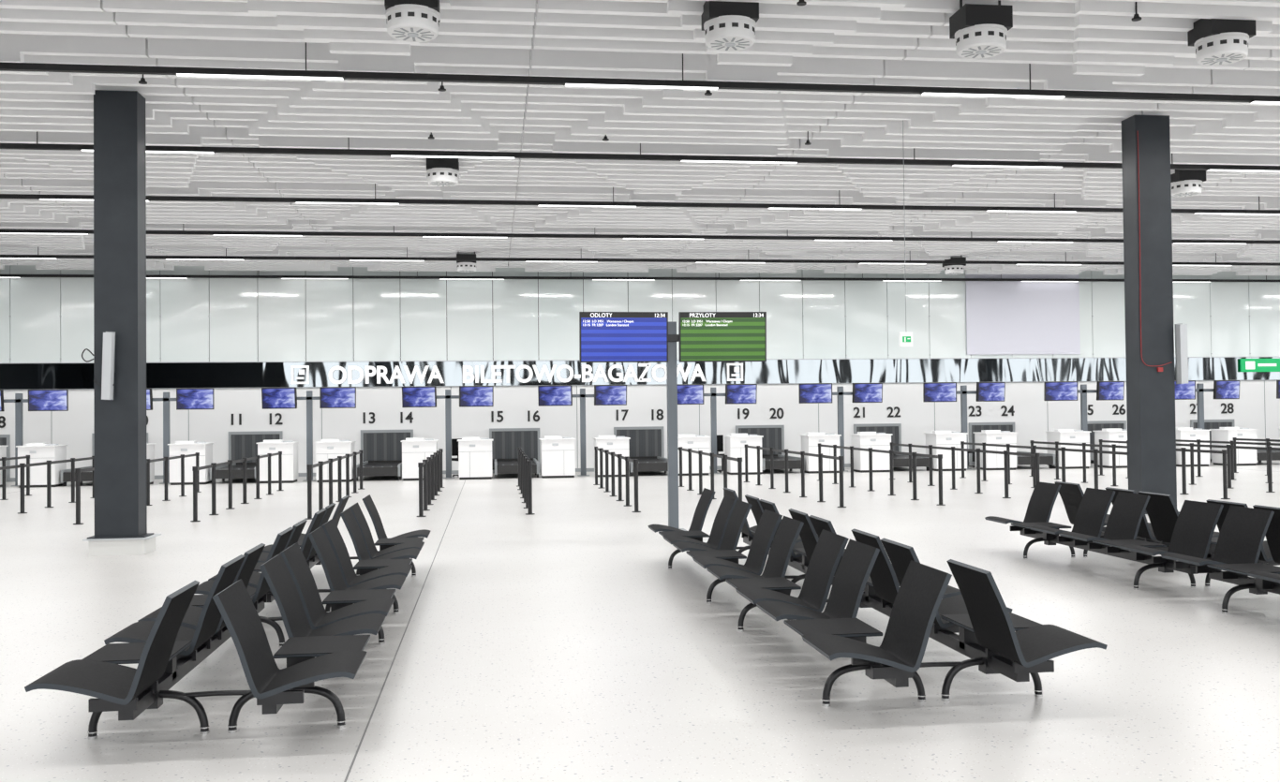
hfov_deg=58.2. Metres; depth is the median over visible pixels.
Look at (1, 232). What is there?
recessed light
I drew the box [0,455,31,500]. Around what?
barrier
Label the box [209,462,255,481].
conveyor
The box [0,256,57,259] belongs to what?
recessed light
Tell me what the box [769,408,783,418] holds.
number
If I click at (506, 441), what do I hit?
curtained baggage opening
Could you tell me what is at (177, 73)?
recessed light
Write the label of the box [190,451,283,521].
barrier
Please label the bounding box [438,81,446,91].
smoke detector
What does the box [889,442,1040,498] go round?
barrier
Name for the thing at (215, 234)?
recessed light
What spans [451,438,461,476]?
office chair
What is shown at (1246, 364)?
direction sign
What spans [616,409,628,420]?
number sign
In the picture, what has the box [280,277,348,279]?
recessed light
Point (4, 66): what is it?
ceiling
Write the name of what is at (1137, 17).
smoke detector
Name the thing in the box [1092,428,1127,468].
check-in counter
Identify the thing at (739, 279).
recessed light
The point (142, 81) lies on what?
smoke detector
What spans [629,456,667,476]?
conveyor
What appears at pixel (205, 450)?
check-in counter
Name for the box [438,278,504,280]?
recessed light
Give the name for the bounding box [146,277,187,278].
recessed light
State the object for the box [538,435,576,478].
check-in counter
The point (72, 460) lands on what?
barrier
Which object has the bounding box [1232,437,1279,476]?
barrier
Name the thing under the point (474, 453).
check-in counter
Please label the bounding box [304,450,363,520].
barrier
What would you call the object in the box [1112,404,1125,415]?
number
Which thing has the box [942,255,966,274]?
air diffuser
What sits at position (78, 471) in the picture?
barrier
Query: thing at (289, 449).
check-in counter
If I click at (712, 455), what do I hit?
barrier
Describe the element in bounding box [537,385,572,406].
monitor
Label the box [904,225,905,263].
cable
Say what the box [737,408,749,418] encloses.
number
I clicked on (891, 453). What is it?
barrier
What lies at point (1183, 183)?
air diffuser
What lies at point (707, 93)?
smoke detector
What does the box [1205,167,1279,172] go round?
recessed light
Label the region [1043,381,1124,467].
monitor stand
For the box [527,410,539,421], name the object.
number sign
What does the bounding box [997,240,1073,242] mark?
recessed light
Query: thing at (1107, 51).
ceiling baffles
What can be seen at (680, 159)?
recessed light
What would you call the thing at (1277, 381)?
monitor stand
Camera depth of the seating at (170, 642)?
6.12 m
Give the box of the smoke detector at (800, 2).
[796,0,806,5]
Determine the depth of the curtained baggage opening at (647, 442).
32.32 m
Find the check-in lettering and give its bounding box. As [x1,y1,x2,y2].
[328,363,705,384]
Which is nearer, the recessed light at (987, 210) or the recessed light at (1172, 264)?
the recessed light at (987, 210)
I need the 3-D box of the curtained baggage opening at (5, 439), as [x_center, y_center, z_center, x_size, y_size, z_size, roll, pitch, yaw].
[-17.233,1.768,30.096,1.400,1.240,0.050,0,-1,-7]
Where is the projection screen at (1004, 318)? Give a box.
[965,274,1080,355]
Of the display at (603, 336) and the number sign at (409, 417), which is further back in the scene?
the number sign at (409, 417)
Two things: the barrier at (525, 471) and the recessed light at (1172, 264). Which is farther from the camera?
the recessed light at (1172, 264)
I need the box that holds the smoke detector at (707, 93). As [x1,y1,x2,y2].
[704,89,712,95]
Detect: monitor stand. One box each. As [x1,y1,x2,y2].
[0,389,68,486]
[146,387,214,484]
[261,386,356,481]
[401,386,493,478]
[537,385,626,476]
[677,384,757,474]
[798,383,882,471]
[922,382,1005,469]
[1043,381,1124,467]
[1175,380,1239,465]
[1276,380,1279,399]
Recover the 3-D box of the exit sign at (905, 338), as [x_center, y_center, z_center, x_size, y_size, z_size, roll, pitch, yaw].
[3.647,-0.713,15.807,0.177,0.193,0.047,0,-1,-7]
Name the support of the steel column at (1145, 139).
on the floor
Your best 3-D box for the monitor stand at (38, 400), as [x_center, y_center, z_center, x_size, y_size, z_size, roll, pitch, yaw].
[-15.244,1.148,28.194,2.324,2.367,0.393,0,-1,-7]
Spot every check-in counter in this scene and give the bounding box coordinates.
[15,443,68,488]
[167,441,214,485]
[256,439,299,483]
[314,439,356,482]
[400,437,438,480]
[457,437,492,479]
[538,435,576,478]
[592,435,630,477]
[677,433,710,476]
[723,433,763,475]
[799,432,841,474]
[849,431,893,473]
[923,431,967,471]
[973,430,1017,470]
[1045,429,1091,469]
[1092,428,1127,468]
[1175,427,1211,466]
[1209,427,1258,465]
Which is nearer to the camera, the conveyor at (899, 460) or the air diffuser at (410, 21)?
the air diffuser at (410, 21)
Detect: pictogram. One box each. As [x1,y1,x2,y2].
[291,365,309,384]
[727,363,743,381]
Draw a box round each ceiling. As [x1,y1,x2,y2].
[0,42,1279,282]
[18,0,1268,255]
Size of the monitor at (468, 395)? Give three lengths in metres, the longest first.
0.880 x 0.530 x 0.084 m
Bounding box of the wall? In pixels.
[0,255,1279,477]
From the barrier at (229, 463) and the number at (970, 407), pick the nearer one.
the barrier at (229, 463)
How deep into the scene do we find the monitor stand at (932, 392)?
31.23 m
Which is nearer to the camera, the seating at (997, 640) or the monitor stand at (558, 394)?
the seating at (997, 640)
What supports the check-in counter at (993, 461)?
on the floor
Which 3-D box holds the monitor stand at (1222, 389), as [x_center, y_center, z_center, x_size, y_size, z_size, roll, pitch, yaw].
[15.730,0.886,32.178,2.324,2.367,0.393,0,-1,-7]
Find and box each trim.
[8,466,1278,781]
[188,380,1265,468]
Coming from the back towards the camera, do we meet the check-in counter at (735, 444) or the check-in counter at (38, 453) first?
the check-in counter at (735, 444)
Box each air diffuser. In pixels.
[384,0,440,42]
[426,157,459,186]
[456,252,476,272]
[701,0,759,51]
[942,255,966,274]
[949,0,1012,59]
[1170,169,1205,196]
[1187,18,1256,65]
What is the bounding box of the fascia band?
[0,357,1279,390]
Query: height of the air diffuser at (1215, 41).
0.850 m
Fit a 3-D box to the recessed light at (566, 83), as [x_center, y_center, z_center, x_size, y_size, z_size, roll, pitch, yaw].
[0.025,-3.476,13.100,1.790,0.030,0.090,0,-1,-7]
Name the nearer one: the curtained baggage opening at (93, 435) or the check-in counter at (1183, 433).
the curtained baggage opening at (93, 435)
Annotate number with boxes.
[0,416,5,428]
[231,414,241,425]
[269,413,282,424]
[362,412,374,423]
[651,409,663,420]
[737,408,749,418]
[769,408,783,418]
[853,407,864,417]
[887,406,900,417]
[968,405,981,416]
[1001,405,1014,416]
[1087,404,1093,415]
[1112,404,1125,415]
[1190,403,1196,414]
[1220,402,1234,413]
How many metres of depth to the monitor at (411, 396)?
29.36 m
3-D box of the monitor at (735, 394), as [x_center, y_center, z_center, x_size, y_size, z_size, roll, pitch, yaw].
[2.674,0.080,30.471,0.880,0.530,0.084,0,3,-20]
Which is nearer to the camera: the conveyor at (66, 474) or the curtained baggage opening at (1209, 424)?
the conveyor at (66, 474)
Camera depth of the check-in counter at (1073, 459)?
30.93 m
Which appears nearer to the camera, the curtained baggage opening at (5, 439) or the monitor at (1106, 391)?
the curtained baggage opening at (5, 439)
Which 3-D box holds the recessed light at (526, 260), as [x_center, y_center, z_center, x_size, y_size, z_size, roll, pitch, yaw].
[-1.911,-3.179,28.174,1.790,0.030,0.090,0,-1,-7]
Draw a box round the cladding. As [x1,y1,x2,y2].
[0,265,1279,362]
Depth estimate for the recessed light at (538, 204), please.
20.62 m
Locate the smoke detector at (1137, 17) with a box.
[1131,1,1141,21]
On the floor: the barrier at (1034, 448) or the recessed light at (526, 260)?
the barrier at (1034, 448)
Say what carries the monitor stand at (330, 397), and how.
on the floor
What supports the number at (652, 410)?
attached to the wall
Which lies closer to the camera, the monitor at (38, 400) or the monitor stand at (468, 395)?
the monitor at (38, 400)
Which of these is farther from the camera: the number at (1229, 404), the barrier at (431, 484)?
the number at (1229, 404)
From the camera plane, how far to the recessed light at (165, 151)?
16.07 m
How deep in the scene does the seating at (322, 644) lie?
6.94 m
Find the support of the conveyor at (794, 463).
on the floor
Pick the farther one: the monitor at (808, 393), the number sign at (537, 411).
the number sign at (537, 411)
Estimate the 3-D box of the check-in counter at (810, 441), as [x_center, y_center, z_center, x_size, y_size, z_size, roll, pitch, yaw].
[4.767,1.626,30.404,0.900,1.060,0.810,0,-1,-7]
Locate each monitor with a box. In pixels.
[0,389,4,411]
[28,389,68,411]
[146,388,152,410]
[176,387,214,409]
[261,387,297,409]
[319,386,356,408]
[401,386,436,407]
[459,386,493,406]
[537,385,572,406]
[594,385,626,405]
[677,384,704,404]
[725,384,757,404]
[798,383,832,403]
[852,383,882,402]
[922,382,956,402]
[976,382,1005,401]
[1043,381,1077,401]
[1096,381,1124,401]
[1175,380,1195,400]
[1213,380,1239,399]
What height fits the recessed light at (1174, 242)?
0.030 m
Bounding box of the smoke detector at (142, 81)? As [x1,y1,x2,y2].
[138,74,147,84]
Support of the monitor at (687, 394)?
on the monitor stand at (687, 394)
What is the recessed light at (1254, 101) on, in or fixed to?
in the ceiling at (4, 66)
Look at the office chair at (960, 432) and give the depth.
31.88 m
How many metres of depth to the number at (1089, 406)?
34.06 m
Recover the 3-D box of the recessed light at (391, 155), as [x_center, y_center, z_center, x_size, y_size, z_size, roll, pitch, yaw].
[-2.691,-3.383,16.582,1.790,0.030,0.090,0,-1,-7]
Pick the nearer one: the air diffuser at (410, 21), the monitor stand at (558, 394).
the air diffuser at (410, 21)
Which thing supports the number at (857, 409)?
attached to the wall
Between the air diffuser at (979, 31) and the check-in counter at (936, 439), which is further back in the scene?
the check-in counter at (936, 439)
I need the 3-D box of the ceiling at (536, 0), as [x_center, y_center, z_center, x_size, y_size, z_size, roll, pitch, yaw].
[4.412,-4.296,12.450,60.000,0.150,41.400,0,-1,-7]
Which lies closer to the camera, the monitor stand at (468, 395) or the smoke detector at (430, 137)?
the smoke detector at (430, 137)
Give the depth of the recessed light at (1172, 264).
30.28 m
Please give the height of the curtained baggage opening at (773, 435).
1.240 m
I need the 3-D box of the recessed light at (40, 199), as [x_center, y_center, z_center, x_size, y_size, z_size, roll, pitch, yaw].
[-9.274,-3.257,19.566,1.790,0.030,0.090,0,-1,-7]
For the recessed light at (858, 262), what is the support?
in the ceiling at (4, 66)
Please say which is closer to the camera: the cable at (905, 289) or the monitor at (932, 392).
the cable at (905, 289)
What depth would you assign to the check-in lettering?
31.85 m
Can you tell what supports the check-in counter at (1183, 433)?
on the floor
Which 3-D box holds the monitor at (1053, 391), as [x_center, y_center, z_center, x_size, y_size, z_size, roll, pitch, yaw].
[11.570,0.004,31.615,0.880,0.530,0.084,-1,3,5]
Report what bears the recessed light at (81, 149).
in the ceiling at (4, 66)
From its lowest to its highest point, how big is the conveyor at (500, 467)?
0.400 m
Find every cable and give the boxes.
[903,163,904,201]
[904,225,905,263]
[905,288,906,325]
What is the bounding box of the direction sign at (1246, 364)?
[1239,358,1279,372]
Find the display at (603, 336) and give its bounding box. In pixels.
[579,312,766,532]
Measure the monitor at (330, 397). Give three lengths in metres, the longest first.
0.880 x 0.530 x 0.084 m
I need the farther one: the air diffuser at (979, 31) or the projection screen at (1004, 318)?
the projection screen at (1004, 318)
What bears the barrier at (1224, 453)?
on the floor
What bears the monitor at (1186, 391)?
on the monitor stand at (1222, 389)
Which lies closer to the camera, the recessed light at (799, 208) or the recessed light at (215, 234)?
the recessed light at (799, 208)
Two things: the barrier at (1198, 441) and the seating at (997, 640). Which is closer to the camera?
the seating at (997, 640)
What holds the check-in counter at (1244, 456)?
on the floor
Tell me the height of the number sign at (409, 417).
0.306 m
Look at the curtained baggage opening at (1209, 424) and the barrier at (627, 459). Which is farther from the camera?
the curtained baggage opening at (1209, 424)
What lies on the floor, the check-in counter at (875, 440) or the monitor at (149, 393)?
the check-in counter at (875, 440)
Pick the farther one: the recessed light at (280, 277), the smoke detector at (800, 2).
the recessed light at (280, 277)
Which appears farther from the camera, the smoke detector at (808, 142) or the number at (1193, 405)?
the number at (1193, 405)
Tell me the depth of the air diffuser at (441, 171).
17.44 m
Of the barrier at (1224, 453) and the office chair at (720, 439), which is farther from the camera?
the office chair at (720, 439)
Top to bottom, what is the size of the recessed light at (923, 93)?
0.030 m
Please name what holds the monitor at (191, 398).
on the monitor stand at (191, 398)
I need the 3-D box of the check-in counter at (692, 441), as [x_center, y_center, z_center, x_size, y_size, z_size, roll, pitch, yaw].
[1.326,1.655,29.961,0.900,1.060,0.810,0,-1,-7]
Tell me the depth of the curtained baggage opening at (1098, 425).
34.06 m
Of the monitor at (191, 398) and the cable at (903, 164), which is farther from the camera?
the monitor at (191, 398)
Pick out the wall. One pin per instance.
(74, 427)
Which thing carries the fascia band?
attached to the wall
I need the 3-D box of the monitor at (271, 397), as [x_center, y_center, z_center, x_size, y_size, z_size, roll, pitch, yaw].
[-9.080,0.179,28.959,0.880,0.530,0.084,-1,3,5]
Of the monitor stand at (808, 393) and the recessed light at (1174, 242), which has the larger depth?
the monitor stand at (808, 393)
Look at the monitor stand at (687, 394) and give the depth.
30.40 m
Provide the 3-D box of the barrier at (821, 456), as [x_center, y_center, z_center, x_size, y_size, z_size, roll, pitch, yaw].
[2.942,1.607,23.096,0.150,0.870,7.468,0,-1,-7]
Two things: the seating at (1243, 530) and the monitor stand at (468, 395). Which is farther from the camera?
the monitor stand at (468, 395)
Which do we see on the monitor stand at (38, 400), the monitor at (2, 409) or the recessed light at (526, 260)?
the monitor at (2, 409)
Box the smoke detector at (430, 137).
[428,132,434,139]
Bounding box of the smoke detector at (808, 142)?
[804,131,811,145]
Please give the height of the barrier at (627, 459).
0.870 m
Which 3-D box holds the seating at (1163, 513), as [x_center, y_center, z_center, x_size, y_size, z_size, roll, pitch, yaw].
[5.568,1.375,9.976,0.713,0.795,6.920,0,-1,-7]
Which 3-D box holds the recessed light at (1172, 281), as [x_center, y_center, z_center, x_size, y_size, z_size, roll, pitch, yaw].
[16.201,-3.262,34.334,1.790,0.030,0.090,0,-1,-7]
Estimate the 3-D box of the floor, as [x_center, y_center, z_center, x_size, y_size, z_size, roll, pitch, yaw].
[4.479,1.903,12.336,60.000,0.150,41.400,0,-1,-7]
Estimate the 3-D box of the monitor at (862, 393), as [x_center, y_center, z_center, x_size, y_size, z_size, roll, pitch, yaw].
[6.116,0.051,30.914,0.880,0.530,0.084,0,3,-20]
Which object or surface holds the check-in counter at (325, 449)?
on the floor
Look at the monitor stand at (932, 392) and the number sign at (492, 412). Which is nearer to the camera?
the monitor stand at (932, 392)
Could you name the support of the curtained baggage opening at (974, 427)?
attached to the wall
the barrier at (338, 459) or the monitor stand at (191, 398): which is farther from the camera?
the monitor stand at (191, 398)
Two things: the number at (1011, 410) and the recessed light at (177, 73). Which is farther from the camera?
the number at (1011, 410)
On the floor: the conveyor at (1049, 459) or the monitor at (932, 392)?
the conveyor at (1049, 459)
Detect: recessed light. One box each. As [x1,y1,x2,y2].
[0,231,89,234]
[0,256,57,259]
[0,276,20,278]
[37,197,150,201]
[79,148,93,151]
[145,148,215,153]
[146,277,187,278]
[164,257,244,260]
[174,71,344,80]
[212,233,303,236]
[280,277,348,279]
[294,200,400,204]
[348,259,425,261]
[389,153,515,159]
[421,235,508,238]
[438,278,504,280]
[525,260,598,262]
[536,203,637,207]
[563,81,720,89]
[591,279,654,280]
[622,237,705,239]
[679,158,798,163]
[695,261,765,263]
[739,279,801,281]
[767,207,863,209]
[813,238,893,241]
[858,262,926,264]
[881,280,942,281]
[919,90,1067,98]
[951,163,1064,168]
[985,208,1077,212]
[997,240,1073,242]
[1016,263,1082,265]
[1020,280,1078,282]
[1172,241,1247,244]
[1172,264,1232,266]
[1172,281,1211,282]
[1193,211,1279,215]
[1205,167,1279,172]
[1249,99,1279,104]
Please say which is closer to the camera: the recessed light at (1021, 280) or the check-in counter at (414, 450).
the check-in counter at (414, 450)
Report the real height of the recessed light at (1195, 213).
0.030 m
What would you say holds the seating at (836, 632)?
on the floor
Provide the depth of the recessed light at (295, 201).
20.08 m
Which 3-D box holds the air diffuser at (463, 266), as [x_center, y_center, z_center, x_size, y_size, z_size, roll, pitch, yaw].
[-4.294,-3.378,28.456,0.500,0.850,0.500,0,-1,-7]
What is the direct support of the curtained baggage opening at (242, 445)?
attached to the wall
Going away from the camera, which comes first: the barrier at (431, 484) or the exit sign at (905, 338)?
the exit sign at (905, 338)
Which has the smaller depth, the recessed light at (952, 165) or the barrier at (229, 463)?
the recessed light at (952, 165)
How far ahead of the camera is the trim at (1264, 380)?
32.14 m
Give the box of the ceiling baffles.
[0,0,1279,275]
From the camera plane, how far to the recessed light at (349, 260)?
27.63 m
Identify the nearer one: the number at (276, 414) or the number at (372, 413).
the number at (276, 414)
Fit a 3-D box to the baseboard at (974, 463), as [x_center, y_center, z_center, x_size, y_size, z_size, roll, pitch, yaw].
[1.881,2.177,32.559,60.000,0.100,0.020,0,-1,-7]
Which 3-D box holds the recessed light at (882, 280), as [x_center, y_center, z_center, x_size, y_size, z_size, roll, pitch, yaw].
[7.870,-3.191,33.262,1.790,0.030,0.090,0,-1,-7]
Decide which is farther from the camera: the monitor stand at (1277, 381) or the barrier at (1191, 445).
the monitor stand at (1277, 381)
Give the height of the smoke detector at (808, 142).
0.265 m
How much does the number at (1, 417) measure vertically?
0.310 m
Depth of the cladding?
31.94 m
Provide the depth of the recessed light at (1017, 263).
29.74 m
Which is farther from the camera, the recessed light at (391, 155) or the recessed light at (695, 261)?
the recessed light at (695, 261)
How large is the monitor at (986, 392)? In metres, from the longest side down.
0.880 x 0.530 x 0.084 m
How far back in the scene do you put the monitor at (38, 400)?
28.22 m
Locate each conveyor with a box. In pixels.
[60,465,92,486]
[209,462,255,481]
[356,461,401,481]
[494,458,538,478]
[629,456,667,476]
[761,454,804,474]
[893,454,929,471]
[1016,451,1055,468]
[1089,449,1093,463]
[1209,448,1279,462]
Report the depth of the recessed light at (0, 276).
30.12 m
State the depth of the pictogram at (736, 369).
32.67 m
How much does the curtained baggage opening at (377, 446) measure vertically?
1.240 m
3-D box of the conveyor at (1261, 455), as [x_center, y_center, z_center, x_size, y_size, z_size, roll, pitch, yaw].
[17.363,1.870,33.147,1.120,0.400,2.610,0,-1,-7]
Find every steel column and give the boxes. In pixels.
[81,89,161,556]
[1121,115,1188,522]
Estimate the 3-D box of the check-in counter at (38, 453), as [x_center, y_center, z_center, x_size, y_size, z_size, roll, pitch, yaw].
[-14.503,1.789,27.925,0.900,1.060,0.810,0,-1,-7]
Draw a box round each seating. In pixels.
[24,495,357,740]
[212,494,430,733]
[647,488,961,707]
[723,488,1107,701]
[984,481,1279,614]
[1055,481,1279,587]
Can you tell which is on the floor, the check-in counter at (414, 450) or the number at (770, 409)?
the check-in counter at (414, 450)
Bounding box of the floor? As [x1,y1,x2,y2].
[0,461,1279,781]
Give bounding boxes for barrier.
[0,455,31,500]
[0,456,94,513]
[73,452,201,524]
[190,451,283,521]
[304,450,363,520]
[416,448,444,517]
[517,447,535,515]
[593,446,640,512]
[677,446,742,501]
[744,445,846,507]
[817,443,945,506]
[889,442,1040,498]
[960,441,1127,489]
[1029,440,1230,499]
[1098,439,1279,492]
[1175,439,1279,483]
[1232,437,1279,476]
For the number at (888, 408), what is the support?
attached to the wall
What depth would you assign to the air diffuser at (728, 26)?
10.89 m
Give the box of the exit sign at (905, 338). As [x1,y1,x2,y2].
[899,331,912,346]
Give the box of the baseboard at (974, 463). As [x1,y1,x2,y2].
[9,459,1211,481]
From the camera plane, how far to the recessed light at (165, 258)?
27.11 m
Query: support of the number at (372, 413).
attached to the wall
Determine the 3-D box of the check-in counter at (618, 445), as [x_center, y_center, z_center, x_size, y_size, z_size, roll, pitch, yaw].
[-0.737,1.673,29.696,0.900,1.060,0.810,0,-1,-7]
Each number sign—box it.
[400,412,413,423]
[491,411,503,422]
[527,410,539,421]
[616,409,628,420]
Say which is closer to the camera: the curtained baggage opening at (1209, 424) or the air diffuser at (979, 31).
the air diffuser at (979, 31)
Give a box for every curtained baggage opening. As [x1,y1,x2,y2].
[0,434,10,482]
[91,432,148,465]
[228,431,282,465]
[360,430,413,463]
[489,428,540,473]
[613,426,664,459]
[735,425,784,457]
[853,423,901,455]
[968,422,1015,465]
[1086,420,1126,449]
[1190,419,1235,445]
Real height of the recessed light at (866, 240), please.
0.030 m
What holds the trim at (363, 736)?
on the floor
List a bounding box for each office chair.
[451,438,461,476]
[716,434,724,473]
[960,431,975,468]
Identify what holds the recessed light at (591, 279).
in the ceiling at (4, 66)
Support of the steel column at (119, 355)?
on the floor
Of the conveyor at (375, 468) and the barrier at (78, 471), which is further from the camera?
the conveyor at (375, 468)
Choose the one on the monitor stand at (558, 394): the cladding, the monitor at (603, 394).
the monitor at (603, 394)
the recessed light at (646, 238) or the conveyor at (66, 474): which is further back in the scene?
the conveyor at (66, 474)
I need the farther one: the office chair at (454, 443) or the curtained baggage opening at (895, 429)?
the curtained baggage opening at (895, 429)
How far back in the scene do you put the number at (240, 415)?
30.95 m
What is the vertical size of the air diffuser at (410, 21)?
0.850 m
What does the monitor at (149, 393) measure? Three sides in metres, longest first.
0.880 x 0.530 x 0.084 m
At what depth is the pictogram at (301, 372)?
31.14 m
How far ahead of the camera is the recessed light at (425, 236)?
24.09 m
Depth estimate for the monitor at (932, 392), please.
31.13 m

